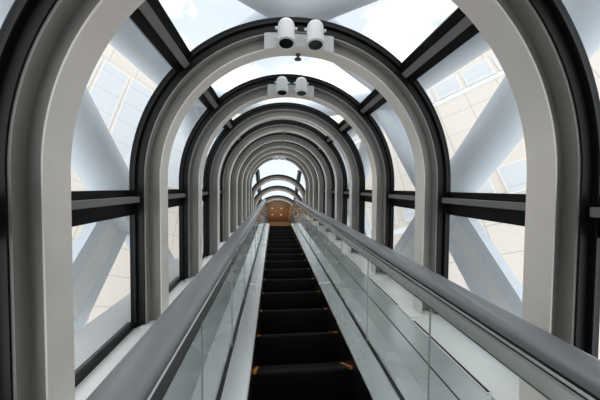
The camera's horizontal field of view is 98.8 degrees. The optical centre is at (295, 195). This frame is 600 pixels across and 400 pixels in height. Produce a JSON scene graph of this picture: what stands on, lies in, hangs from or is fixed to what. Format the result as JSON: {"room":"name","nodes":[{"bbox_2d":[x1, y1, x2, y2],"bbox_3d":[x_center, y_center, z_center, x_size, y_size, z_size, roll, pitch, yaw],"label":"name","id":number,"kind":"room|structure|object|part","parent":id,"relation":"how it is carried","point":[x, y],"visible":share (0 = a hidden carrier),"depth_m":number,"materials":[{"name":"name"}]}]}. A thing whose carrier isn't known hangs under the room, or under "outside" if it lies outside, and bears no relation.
{"room":"escalator tunnel","nodes":[
{"label":"escalator tunnel","id":0,"kind":"room"},
{"bbox_2d":[74,240,202,369],"bbox_3d":[-1.943,1.062,5.516,0.360,5.418,9.335,0,-28,-5],"label":"walkway","id":1,"kind":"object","parent":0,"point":[93,335],"visible":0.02,"depth_m":2.22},
{"bbox_2d":[162,255,238,399],"bbox_3d":[-0.967,1.118,4.271,0.506,6.943,11.976,0,-28,-5],"label":"balustrade panel","id":2,"kind":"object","parent":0,"point":[186,384],"depth_m":1.90,"materials":[{"name":"clear glass"}]},
{"bbox_2d":[75,233,232,399],"bbox_3d":[-1.435,1.115,4.231,0.434,6.944,11.977,0,-28,-5],"label":"trim","id":3,"kind":"structure","parent":2,"relation":"attached to","point":[90,383],"depth_m":1.85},
{"bbox_2d":[161,254,238,399],"bbox_3d":[-1.016,1.097,4.266,0.010,6.910,11.957,0,-28,-5],"label":"trim","id":4,"kind":"structure","parent":2,"relation":"attached to","point":[238,254],"depth_m":1.96,"materials":[{"name":"black"}]},
{"bbox_2d":[147,201,269,399],"bbox_3d":[-0.640,1.094,4.483,0.202,6.049,9.771,0,-28,-5],"label":"balustrade","id":5,"kind":"object","parent":2,"relation":"on","point":[235,378],"visible":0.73,"depth_m":1.97,"materials":[{"name":"black"}]},
{"bbox_2d":[86,199,266,399],"bbox_3d":[-0.740,0.660,4.883,0.112,4.971,10.114,0,-28,-5],"label":"handrail","id":6,"kind":"object","parent":5,"relation":"on","point":[137,373],"visible":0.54,"depth_m":0.71,"materials":[{"name":"rubber"}]},
{"bbox_3d":[-0.738,1.354,4.566,0.016,0.541,10.535,0,2,-5],"label":"trim","id":7,"kind":"part","parent":5,"relation":"part of","materials":[{"name":"metal"}]},
{"bbox_3d":[-0.526,0.822,2.381,0.001,0.674,0.816,0,2,-5],"label":"glass panel","id":8,"kind":"part","parent":5,"relation":"part of","materials":[{"name":"clear glass"}]},
{"bbox_3d":[-0.596,0.796,3.198,0.001,0.674,0.816,0,2,-5],"label":"glass panel","id":9,"kind":"part","parent":5,"relation":"part of","materials":[{"name":"clear glass"}]},
{"bbox_3d":[-0.666,0.770,4.014,0.001,0.674,0.816,0,2,-5],"label":"glass panel","id":10,"kind":"part","parent":5,"relation":"part of","materials":[{"name":"clear glass"}]},
{"bbox_3d":[-0.736,0.744,4.831,0.001,0.674,0.816,0,2,-5],"label":"glass panel","id":11,"kind":"part","parent":5,"relation":"part of","materials":[{"name":"clear glass"}]},
{"bbox_3d":[-0.556,1.568,4.584,0.008,0.930,10.526,0,2,-5],"label":"skirt panel","id":12,"kind":"part","parent":5,"relation":"part of","materials":[{"name":"silver metal"}]},
{"bbox_3d":[-0.805,0.718,5.648,0.001,0.674,0.816,0,2,-5],"label":"glass panel","id":13,"kind":"part","parent":5,"relation":"part of","materials":[{"name":"clear glass"}]},
{"bbox_3d":[-0.875,0.692,6.464,0.001,0.674,0.816,0,2,-5],"label":"glass panel","id":14,"kind":"part","parent":5,"relation":"part of","materials":[{"name":"clear glass"}]},
{"bbox_3d":[-1.086,0.869,8.918,0.001,1.183,2.445,0,2,-5],"label":"glass panel","id":15,"kind":"part","parent":5,"relation":"part of","materials":[{"name":"clear glass"}]},
{"bbox_2d":[267,222,290,225],"bbox_3d":[-1.271,3.741,17.203,4.000,4.410,0.100,0,-28,-5],"label":"wall","id":16,"kind":"structure","parent":0,"point":[270,223],"depth_m":18.08,"materials":[{"name":"brown wood"}]},
{"bbox_2d":[267,200,291,220],"bbox_3d":[-0.647,1.067,16.863,2.640,0.060,3.120,0,-28,-5],"label":"ceiling","id":17,"kind":"structure","parent":0,"point":[276,205],"depth_m":16.68,"materials":[{"name":"brown wood"}]},
{"bbox_2d":[269,226,290,227],"bbox_3d":[-0.547,1.254,8.875,0.730,0.274,0.402,0,-28,-5],"label":"step","id":18,"kind":"structure","parent":0,"point":[269,226],"depth_m":8.74,"materials":[{"name":"black metal"}]},
{"bbox_2d":[269,228,291,230],"bbox_3d":[-0.508,1.269,8.415,0.730,0.274,0.402,0,-28,-5],"label":"step","id":19,"kind":"structure","parent":0,"point":[270,229],"depth_m":8.28,"materials":[{"name":"black metal"}]},
{"bbox_2d":[269,230,292,232],"bbox_3d":[-0.469,1.283,7.955,0.730,0.274,0.402,0,-28,-5],"label":"step","id":20,"kind":"structure","parent":0,"point":[283,231],"depth_m":7.83,"materials":[{"name":"black metal"}]},
{"bbox_2d":[269,233,293,235],"bbox_3d":[-0.429,1.298,7.495,0.730,0.274,0.402,0,-28,-5],"label":"step","id":21,"kind":"structure","parent":0,"point":[270,234],"depth_m":7.37,"materials":[{"name":"black metal"}]},
{"bbox_2d":[268,236,295,239],"bbox_3d":[-0.390,1.313,7.035,0.730,0.274,0.402,0,-28,-5],"label":"step","id":22,"kind":"structure","parent":0,"point":[269,237],"depth_m":6.90,"materials":[{"name":"black metal"}]},
{"bbox_2d":[268,239,296,243],"bbox_3d":[-0.351,1.327,6.575,0.730,0.274,0.402,0,-28,-5],"label":"step","id":23,"kind":"structure","parent":0,"point":[269,241],"depth_m":6.44,"materials":[{"name":"black metal"}]},
{"bbox_2d":[267,243,298,248],"bbox_3d":[-0.311,1.342,6.115,0.730,0.274,0.402,0,-28,-5],"label":"step","id":24,"kind":"structure","parent":0,"point":[269,246],"depth_m":5.98,"materials":[{"name":"black metal"}]},
{"bbox_2d":[267,248,300,253],"bbox_3d":[-0.272,1.357,5.655,0.730,0.274,0.402,0,-28,-5],"label":"step","id":25,"kind":"structure","parent":0,"point":[284,250],"depth_m":5.52,"materials":[{"name":"black metal"}]},
{"bbox_2d":[266,254,302,260],"bbox_3d":[-0.233,1.371,5.195,0.730,0.274,0.402,0,-28,-5],"label":"step","id":26,"kind":"structure","parent":0,"point":[269,257],"depth_m":5.05,"materials":[{"name":"black metal"}]},
{"bbox_2d":[265,260,305,268],"bbox_3d":[-0.193,1.386,4.735,0.730,0.274,0.402,0,-28,-5],"label":"step","id":27,"kind":"structure","parent":0,"point":[299,264],"depth_m":4.59,"materials":[{"name":"black metal"}]},
{"bbox_2d":[264,268,309,278],"bbox_3d":[-0.154,1.401,4.274,0.730,0.274,0.402,0,-28,-5],"label":"step","id":28,"kind":"structure","parent":0,"point":[304,273],"depth_m":4.13,"materials":[{"name":"black metal"}]},
{"bbox_2d":[263,278,314,292],"bbox_3d":[-0.115,1.415,3.814,0.730,0.274,0.402,0,-28,-5],"label":"step","id":29,"kind":"structure","parent":0,"point":[269,285],"depth_m":3.67,"materials":[{"name":"black metal"}]},
{"bbox_2d":[261,291,319,309],"bbox_3d":[-0.075,1.430,3.354,0.730,0.274,0.402,0,-28,-5],"label":"step","id":30,"kind":"structure","parent":0,"point":[309,299],"depth_m":3.20,"materials":[{"name":"black metal"}]},
{"bbox_2d":[259,308,327,334],"bbox_3d":[-0.036,1.445,2.894,0.730,0.274,0.402,0,-28,-5],"label":"step","id":31,"kind":"structure","parent":0,"point":[288,321],"depth_m":2.74,"materials":[{"name":"black metal"}]},
{"bbox_2d":[256,331,338,365],"bbox_3d":[0.003,1.459,2.434,0.730,0.274,0.402,0,-28,-5],"label":"step","id":32,"kind":"structure","parent":0,"point":[319,347],"depth_m":2.28,"materials":[{"name":"black metal"}]},
{"bbox_2d":[252,362,354,399],"bbox_3d":[0.043,1.474,1.974,0.730,0.274,0.402,0,-28,-5],"label":"step","id":33,"kind":"structure","parent":0,"point":[326,380],"depth_m":1.83,"materials":[{"name":"black metal"}]},
{"bbox_2d":[307,220,492,399],"bbox_3d":[0.653,1.125,4.410,0.506,6.943,11.976,0,-28,-5],"label":"balustrade panel","id":34,"kind":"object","parent":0,"point":[408,368],"depth_m":2.08,"materials":[{"name":"clear glass"}]},
{"bbox_2d":[247,153,312,217],"bbox_3d":[-0.669,-0.462,10.410,2.906,2.480,1.556,0,-28,-5],"label":"rib","id":35,"kind":"object","parent":34,"relation":"on","point":[287,155],"visible":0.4,"depth_m":10.38,"materials":[{"name":"black metal"}]},
{"bbox_2d":[243,148,317,221],"bbox_3d":[-0.572,-0.425,9.269,2.906,2.480,1.556,0,-28,-5],"label":"rib","id":36,"kind":"object","parent":34,"relation":"on","point":[300,156],"visible":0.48,"depth_m":9.24,"materials":[{"name":"black metal"}]},
{"bbox_2d":[238,141,324,226],"bbox_3d":[-0.474,-0.389,8.127,2.906,2.480,1.556,0,-28,-5],"label":"rib","id":37,"kind":"object","parent":34,"relation":"on","point":[320,175],"visible":0.68,"depth_m":8.08,"materials":[{"name":"black metal"}]},
{"bbox_2d":[230,132,334,232],"bbox_3d":[-0.377,-0.352,6.986,2.906,2.480,1.556,0,-28,-5],"label":"rib","id":38,"kind":"object","parent":34,"relation":"on","point":[326,166],"visible":0.76,"depth_m":6.93,"materials":[{"name":"black metal"}]},
{"bbox_3d":[-0.376,-0.357,6.984,2.906,2.737,0.208,0,2,-5],"label":"glazing frame","id":39,"kind":"part","parent":38,"relation":"part of","materials":[{"name":"black metal"}]},
{"bbox_2d":[203,102,364,256],"bbox_3d":[-0.181,-0.280,4.702,2.906,2.480,1.556,0,-28,-5],"label":"rib","id":40,"kind":"object","parent":34,"relation":"on","point":[258,115],"visible":0.97,"depth_m":4.61,"materials":[{"name":"black metal"}]},
{"bbox_2d":[202,189,207,200],"bbox_3d":[-1.556,0.003,4.017,0.125,0.653,0.919,0,-28,-5],"label":"trim","id":41,"kind":"structure","parent":40,"relation":"attached to","point":[204,193],"depth_m":4.38,"materials":[{"name":"grey metal"}]},
{"bbox_2d":[223,118,233,129],"bbox_3d":[-1.142,-1.218,4.013,0.198,0.640,0.912,0,-28,-5],"label":"trim","id":42,"kind":"structure","parent":40,"relation":"attached to","point":[228,124],"depth_m":4.32,"materials":[{"name":"grey metal"}]},
{"bbox_2d":[338,119,351,132],"bbox_3d":[0.891,-1.209,4.187,0.198,0.640,0.912,0,-28,-5],"label":"trim","id":43,"kind":"structure","parent":40,"relation":"attached to","point":[344,126],"depth_m":4.41,"materials":[{"name":"grey metal"}]},
{"bbox_3d":[1.024,1.083,4.845,0.310,0.014,0.232,0,2,-5],"label":"plate","id":44,"kind":"part","parent":40,"relation":"part of","materials":[{"name":"grey metal"}]},
{"bbox_2d":[361,190,371,201],"bbox_3d":[1.288,0.016,4.260,0.125,0.653,0.919,0,-28,-5],"label":"trim","id":45,"kind":"structure","parent":40,"relation":"attached to","point":[367,194],"depth_m":4.47,"materials":[{"name":"grey metal"}]},
{"bbox_2d":[220,119,347,242],"bbox_3d":[-0.279,-0.316,5.844,2.906,2.480,1.556,0,-28,-5],"label":"rib","id":46,"kind":"object","parent":34,"relation":"on","point":[307,131],"visible":0.91,"depth_m":5.76,"materials":[{"name":"black metal"}]},
{"bbox_2d":[325,136,332,143],"bbox_3d":[0.793,-1.245,5.329,0.198,0.640,0.912,0,-28,-5],"label":"trim","id":47,"kind":"structure","parent":46,"relation":"attached to","point":[328,138],"depth_m":5.65,"materials":[{"name":"grey metal"}]},
{"bbox_3d":[0.926,1.046,5.987,0.310,0.014,0.232,0,2,-5],"label":"plate","id":48,"kind":"part","parent":46,"relation":"part of","materials":[{"name":"grey metal"}]},
{"bbox_2d":[344,189,348,198],"bbox_3d":[1.190,-0.020,5.402,0.125,0.653,0.919,0,-28,-5],"label":"trim","id":49,"kind":"structure","parent":46,"relation":"attached to","point":[347,190],"depth_m":5.75,"materials":[{"name":"grey metal"}]},
{"bbox_2d":[179,74,393,280],"bbox_3d":[-0.084,-0.243,3.561,2.906,2.480,1.556,0,-28,-5],"label":"rib","id":50,"kind":"object","parent":34,"relation":"on","point":[246,94],"visible":0.91,"depth_m":3.47,"materials":[{"name":"black metal"}]},
{"bbox_2d":[169,276,181,292],"bbox_3d":[-1.486,0.638,2.892,0.060,1.324,1.306,0,-28,-5],"label":"trim","id":51,"kind":"structure","parent":50,"relation":"attached to","point":[178,279],"depth_m":3.17,"materials":[{"name":"grey metal"}]},
{"bbox_2d":[168,189,185,207],"bbox_3d":[-1.459,0.039,2.875,0.125,0.653,0.919,0,-28,-5],"label":"trim","id":52,"kind":"structure","parent":50,"relation":"attached to","point":[174,195],"depth_m":3.08,"materials":[{"name":"grey metal"}]},
{"bbox_2d":[198,86,219,109],"bbox_3d":[-1.044,-1.182,2.872,0.198,0.640,0.912,0,-28,-5],"label":"trim","id":53,"kind":"structure","parent":50,"relation":"attached to","point":[209,98],"depth_m":3.06,"materials":[{"name":"grey metal"}]},
{"bbox_2d":[275,76,288,95],"bbox_3d":[-0.184,-1.419,3.356,0.193,0.228,0.191,-25,-35,35],"label":"spotlight","id":54,"kind":"object","parent":50,"relation":"attached to","point":[282,83],"visible":1,"depth_m":3.29,"materials":[{"name":"white metal"}]},
{"bbox_3d":[-0.068,-1.403,3.447,0.624,0.151,0.012,0,2,-5],"label":"mounting plate","id":55,"kind":"part","parent":50,"relation":"part of","materials":[{"name":"white paint"}]},
{"bbox_2d":[294,77,308,95],"bbox_3d":[0.068,-1.418,3.377,0.193,0.228,0.191,-25,-35,35],"label":"spotlight","id":56,"kind":"object","parent":50,"relation":"attached to","point":[301,89],"visible":1,"depth_m":3.31,"materials":[{"name":"white metal"}]},
{"bbox_2d":[359,89,386,115],"bbox_3d":[0.989,-1.172,3.046,0.198,0.640,0.912,0,-28,-5],"label":"trim","id":57,"kind":"structure","parent":50,"relation":"attached to","point":[374,100],"depth_m":3.16,"materials":[{"name":"grey metal"}]},
{"bbox_3d":[1.121,1.119,3.704,0.310,0.014,0.232,0,2,-5],"label":"plate","id":58,"kind":"part","parent":50,"relation":"part of","materials":[{"name":"grey metal"}]},
{"bbox_2d":[388,190,414,208],"bbox_3d":[1.386,0.053,3.119,0.125,0.653,0.919,0,-28,-5],"label":"trim","id":59,"kind":"structure","parent":50,"relation":"attached to","point":[406,199],"depth_m":3.24,"materials":[{"name":"grey metal"}]},
{"bbox_2d":[129,17,450,327],"bbox_3d":[0.014,-0.207,2.419,2.906,2.480,1.556,0,-28,-5],"label":"rib","id":60,"kind":"object","parent":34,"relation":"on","point":[228,50],"visible":0.94,"depth_m":2.33,"materials":[{"name":"black metal"}]},
{"bbox_2d":[75,322,133,387],"bbox_3d":[-1.388,0.675,1.750,0.060,1.324,1.306,0,-28,-5],"label":"trim","id":61,"kind":"structure","parent":60,"relation":"attached to","point":[94,360],"depth_m":1.82,"materials":[{"name":"grey metal"}]},
{"bbox_2d":[71,190,139,226],"bbox_3d":[-1.361,0.076,1.733,0.125,0.653,0.919,0,-28,-5],"label":"trim","id":62,"kind":"structure","parent":60,"relation":"attached to","point":[87,207],"depth_m":1.76,"materials":[{"name":"grey metal"}]},
{"bbox_3d":[-1.210,1.144,2.354,0.310,0.014,0.232,0,2,-5],"label":"plate","id":63,"kind":"part","parent":60,"relation":"part of","materials":[{"name":"grey metal"}]},
{"bbox_2d":[129,0,191,69],"bbox_3d":[-0.946,-1.145,1.730,0.198,0.640,0.912,0,-28,-5],"label":"trim","id":64,"kind":"structure","parent":60,"relation":"attached to","point":[150,18],"depth_m":1.75,"materials":[{"name":"grey metal"}]},
{"bbox_2d":[275,17,296,49],"bbox_3d":[-0.086,-1.383,2.214,0.193,0.228,0.191,-25,-35,35],"label":"spotlight","id":65,"kind":"object","parent":60,"relation":"attached to","point":[286,28],"visible":1,"depth_m":2.15,"materials":[{"name":"white metal"}]},
{"bbox_2d":[294,53,301,60],"bbox_3d":[0.020,-1.300,2.432,0.067,0.071,0.071,17,-34,-32],"label":"sprinkler head","id":66,"kind":"object","parent":60,"relation":"attached to","point":[297,58],"visible":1,"depth_m":2.42},
{"bbox_3d":[0.029,-1.366,2.306,0.624,0.151,0.012,0,2,-5],"label":"mounting plate","id":67,"kind":"part","parent":60,"relation":"part of","materials":[{"name":"white paint"}]},
{"bbox_2d":[304,19,325,50],"bbox_3d":[0.165,-1.382,2.236,0.193,0.228,0.191,-25,-35,35],"label":"spotlight","id":68,"kind":"object","parent":60,"relation":"attached to","point":[315,29],"visible":1,"depth_m":2.17,"materials":[{"name":"white metal"}]},
{"bbox_3d":[1.219,1.155,2.562,0.310,0.014,0.232,0,2,-5],"label":"plate","id":69,"kind":"part","parent":60,"relation":"part of","materials":[{"name":"grey metal"}]},
{"bbox_2d":[400,7,479,80],"bbox_3d":[1.086,-1.136,1.904,0.198,0.640,0.912,0,-28,-5],"label":"trim","id":70,"kind":"structure","parent":60,"relation":"attached to","point":[457,28],"depth_m":1.87,"materials":[{"name":"grey metal"}]},
{"bbox_2d":[442,192,525,225],"bbox_3d":[1.483,0.089,1.977,0.125,0.653,0.919,0,-28,-5],"label":"trim","id":71,"kind":"structure","parent":60,"relation":"attached to","point":[506,208],"depth_m":1.94,"materials":[{"name":"grey metal"}]},
{"bbox_2d":[0,0,599,399],"bbox_3d":[0.112,-0.171,1.278,2.906,2.480,1.556,0,-28,-5],"label":"rib","id":72,"kind":"object","parent":34,"relation":"on","point":[50,50],"visible":0.98,"depth_m":1.22,"materials":[{"name":"paint"}]},
{"bbox_3d":[1.317,1.192,1.420,0.310,0.014,0.232,0,2,-5],"label":"plate","id":73,"kind":"part","parent":72,"relation":"part of","materials":[{"name":"grey metal"}]},
{"bbox_2d":[589,207,599,217],"bbox_3d":[1.581,0.125,0.836,0.125,0.653,0.919,0,-28,-5],"label":"trim","id":74,"kind":"structure","parent":72,"relation":"attached to","point":[594,211],"depth_m":1.27,"materials":[{"name":"grey metal"}]},
{"bbox_2d":[344,255,361,270],"bbox_3d":[0.933,1.109,4.252,0.036,0.444,0.753,0,-28,-5],"label":"floor slot","id":75,"kind":"object","parent":34,"relation":"in","point":[346,256],"visible":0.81,"depth_m":4.29,"materials":[{"name":"black metal"}]},
{"bbox_2d":[307,225,459,399],"bbox_3d":[0.702,1.105,4.413,0.010,6.910,11.957,0,-28,-5],"label":"trim","id":76,"kind":"structure","parent":34,"relation":"attached to","point":[307,225],"depth_m":2.08,"materials":[{"name":"black"}]},
{"bbox_2d":[369,277,399,305],"bbox_3d":[1.030,1.146,3.111,0.036,0.444,0.753,0,-28,-5],"label":"floor slot","id":77,"kind":"object","parent":34,"relation":"in","point":[370,279],"visible":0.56,"depth_m":3.03,"materials":[{"name":"black metal"}]},
{"bbox_2d":[307,215,519,396],"bbox_3d":[1.121,1.127,4.450,0.434,6.944,11.977,0,-28,-5],"label":"trim","id":78,"kind":"structure","parent":34,"relation":"attached to","point":[493,374],"depth_m":2.03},
{"bbox_2d":[290,201,599,399],"bbox_3d":[0.292,1.098,4.563,0.202,6.049,9.771,0,-28,-5],"label":"balustrade","id":79,"kind":"object","parent":34,"relation":"on","point":[373,380],"visible":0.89,"depth_m":1.61,"materials":[{"name":"black"}]},
{"bbox_3d":[-0.020,0.874,9.010,0.001,1.183,2.445,0,2,-5],"label":"glass panel","id":80,"kind":"part","parent":79,"relation":"part of","materials":[{"name":"clear glass"}]},
{"bbox_3d":[0.121,0.671,7.372,0.001,0.674,0.816,0,2,-5],"label":"glass panel","id":81,"kind":"part","parent":79,"relation":"part of","materials":[{"name":"clear glass"}]},
{"bbox_3d":[0.191,0.697,6.556,0.001,0.674,0.816,0,2,-5],"label":"glass panel","id":82,"kind":"part","parent":79,"relation":"part of","materials":[{"name":"clear glass"}]},
{"bbox_3d":[0.261,0.723,5.739,0.001,0.674,0.816,0,2,-5],"label":"glass panel","id":83,"kind":"part","parent":79,"relation":"part of","materials":[{"name":"clear glass"}]},
{"bbox_3d":[0.188,1.571,4.648,0.008,0.930,10.526,0,2,-5],"label":"skirt panel","id":84,"kind":"part","parent":79,"relation":"part of","materials":[{"name":"black"}]},
{"bbox_3d":[0.372,1.359,4.661,0.016,0.541,10.535,0,2,-5],"label":"trim","id":85,"kind":"part","parent":79,"relation":"part of","materials":[{"name":"metal"}]},
{"bbox_2d":[291,199,599,397],"bbox_3d":[0.327,0.665,4.974,0.112,4.971,10.114,0,-28,-5],"label":"handrail","id":86,"kind":"object","parent":79,"relation":"on","point":[579,366],"visible":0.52,"depth_m":0.81,"materials":[{"name":"rubber"}]},
{"bbox_2d":[411,320,492,394],"bbox_3d":[1.128,1.182,1.969,0.036,0.444,0.753,0,-28,-5],"label":"floor slot","id":87,"kind":"object","parent":34,"relation":"in","point":[480,384],"visible":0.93,"depth_m":1.83,"materials":[{"name":"black metal"}]},
{"bbox_3d":[-0.934,3.477,13.290,3.140,0.040,9.500,0,-28,-5],"label":"floor","id":88,"kind":"structure","parent":0,"visible":0},
{"bbox_2d":[256,195,292,206],"bbox_3d":[-1.037,1.712,14.584,2.906,3.803,0.232,0,-28,-5],"label":"rib","id":89,"kind":"object","parent":88,"relation":"on","point":[274,197],"visible":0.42,"depth_m":15.35,"materials":[{"name":"black metal"}]},
{"bbox_2d":[254,185,301,208],"bbox_3d":[-0.948,1.171,13.577,2.906,3.803,0.232,0,-28,-5],"label":"rib","id":90,"kind":"object","parent":88,"relation":"on","point":[258,196],"visible":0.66,"depth_m":14.27,"materials":[{"name":"black metal"}]},
{"bbox_3d":[-0.949,1.172,13.579,2.906,3.803,0.208,0,-28,-5],"label":"glazing frame","id":91,"kind":"part","parent":90,"relation":"part of","materials":[{"name":"black metal"}]},
{"bbox_2d":[252,174,304,210],"bbox_3d":[-0.860,0.630,12.571,2.906,3.803,0.232,0,-28,-5],"label":"rib","id":92,"kind":"object","parent":88,"relation":"on","point":[269,178],"visible":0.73,"depth_m":13.21,"materials":[{"name":"paint"}]},
{"bbox_2d":[255,169,259,181],"bbox_3d":[-1.885,-0.950,12.680,0.198,0.197,0.939,0,-28,-5],"label":"trim","id":93,"kind":"structure","parent":92,"relation":"attached to","point":[257,173],"depth_m":12.59,"materials":[{"name":"grey metal"}]},
{"bbox_3d":[-0.860,0.631,12.573,2.906,3.803,0.208,0,-28,-5],"label":"glazing frame","id":94,"kind":"part","parent":92,"relation":"part of","materials":[{"name":"black metal"}]},
{"bbox_2d":[296,170,301,182],"bbox_3d":[0.147,-0.941,12.854,0.198,0.197,0.939,0,-28,-5],"label":"trim","id":95,"kind":"structure","parent":92,"relation":"attached to","point":[299,172],"depth_m":12.73,"materials":[{"name":"grey metal"}]},
{"bbox_2d":[250,156,308,214],"bbox_3d":[-0.767,-0.498,11.552,2.906,2.480,1.556,0,-28,-5],"label":"rib","id":96,"kind":"object","parent":88,"relation":"on","point":[271,158],"visible":0.33,"depth_m":11.54,"materials":[{"name":"black metal"}]},
{"label":"outside","id":97,"kind":"structure","parent":0,"visible":0},
{"bbox_2d":[71,44,239,324],"bbox_3d":[-9.447,-0.270,7.263,0.565,20.000,19.000,-21,-33,31],"label":"facade","id":98,"kind":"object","parent":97,"point":[120,92],"visible":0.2,"depth_m":11.40,"materials":[{"name":"stone"}]},
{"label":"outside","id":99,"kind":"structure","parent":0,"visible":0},
{"bbox_2d":[338,47,599,359],"bbox_3d":[8.456,0.982,8.008,16.000,17.200,0.565,-22,-34,32],"label":"facade","id":100,"kind":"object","parent":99,"point":[459,99],"visible":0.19,"depth_m":10.86,"materials":[{"name":"stone"}]},
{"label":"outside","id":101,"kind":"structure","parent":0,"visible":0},
{"bbox_2d":[0,0,223,332],"bbox_3d":[-2.248,-0.040,5.731,0.593,11.017,14.559,0,-28,-5],"label":"truss","id":102,"kind":"object","parent":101,"point":[96,160],"visible":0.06,"depth_m":2.52,"materials":[{"name":"metal"}]},
{"bbox_3d":[-1.965,1.095,2.101,0.075,2.721,0.926,0,-28,-5],"label":"brace plate","id":103,"kind":"part","parent":102,"relation":"part of","materials":[{"name":"paint"}]},
{"bbox_3d":[-2.048,0.090,3.041,0.400,0.680,0.680,0,2,-5],"label":"node plate","id":104,"kind":"part","parent":102,"relation":"part of","materials":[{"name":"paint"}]},
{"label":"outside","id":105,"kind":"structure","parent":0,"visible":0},
{"bbox_2d":[333,0,599,317],"bbox_3d":[1.677,0.038,6.069,0.593,10.913,14.499,0,-28,-5],"label":"truss","id":106,"kind":"object","parent":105,"point":[497,130],"visible":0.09,"depth_m":2.69,"materials":[{"name":"metal"}]},
{"bbox_2d":[193,0,378,137],"bbox_3d":[-0.335,-1.934,6.586,4.272,6.127,10.287,0,-28,-5],"label":"truss","id":107,"kind":"object","parent":106,"relation":"attached to","point":[326,10],"visible":0.06,"depth_m":2.47,"materials":[{"name":"metal"}]},
{"bbox_3d":[1.855,1.052,4.385,0.075,0.926,2.721,0,-28,-5],"label":"brace plate","id":108,"kind":"part","parent":106,"relation":"part of","materials":[{"name":"paint"}]},
{"bbox_3d":[1.937,0.109,3.382,0.400,0.680,0.680,0,2,-5],"label":"node plate","id":109,"kind":"part","parent":106,"relation":"part of","materials":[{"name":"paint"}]},
{"bbox_3d":[2.021,1.114,2.442,0.075,2.721,0.926,0,-28,-5],"label":"brace plate","id":110,"kind":"part","parent":106,"relation":"part of","materials":[{"name":"paint"}]}
]}

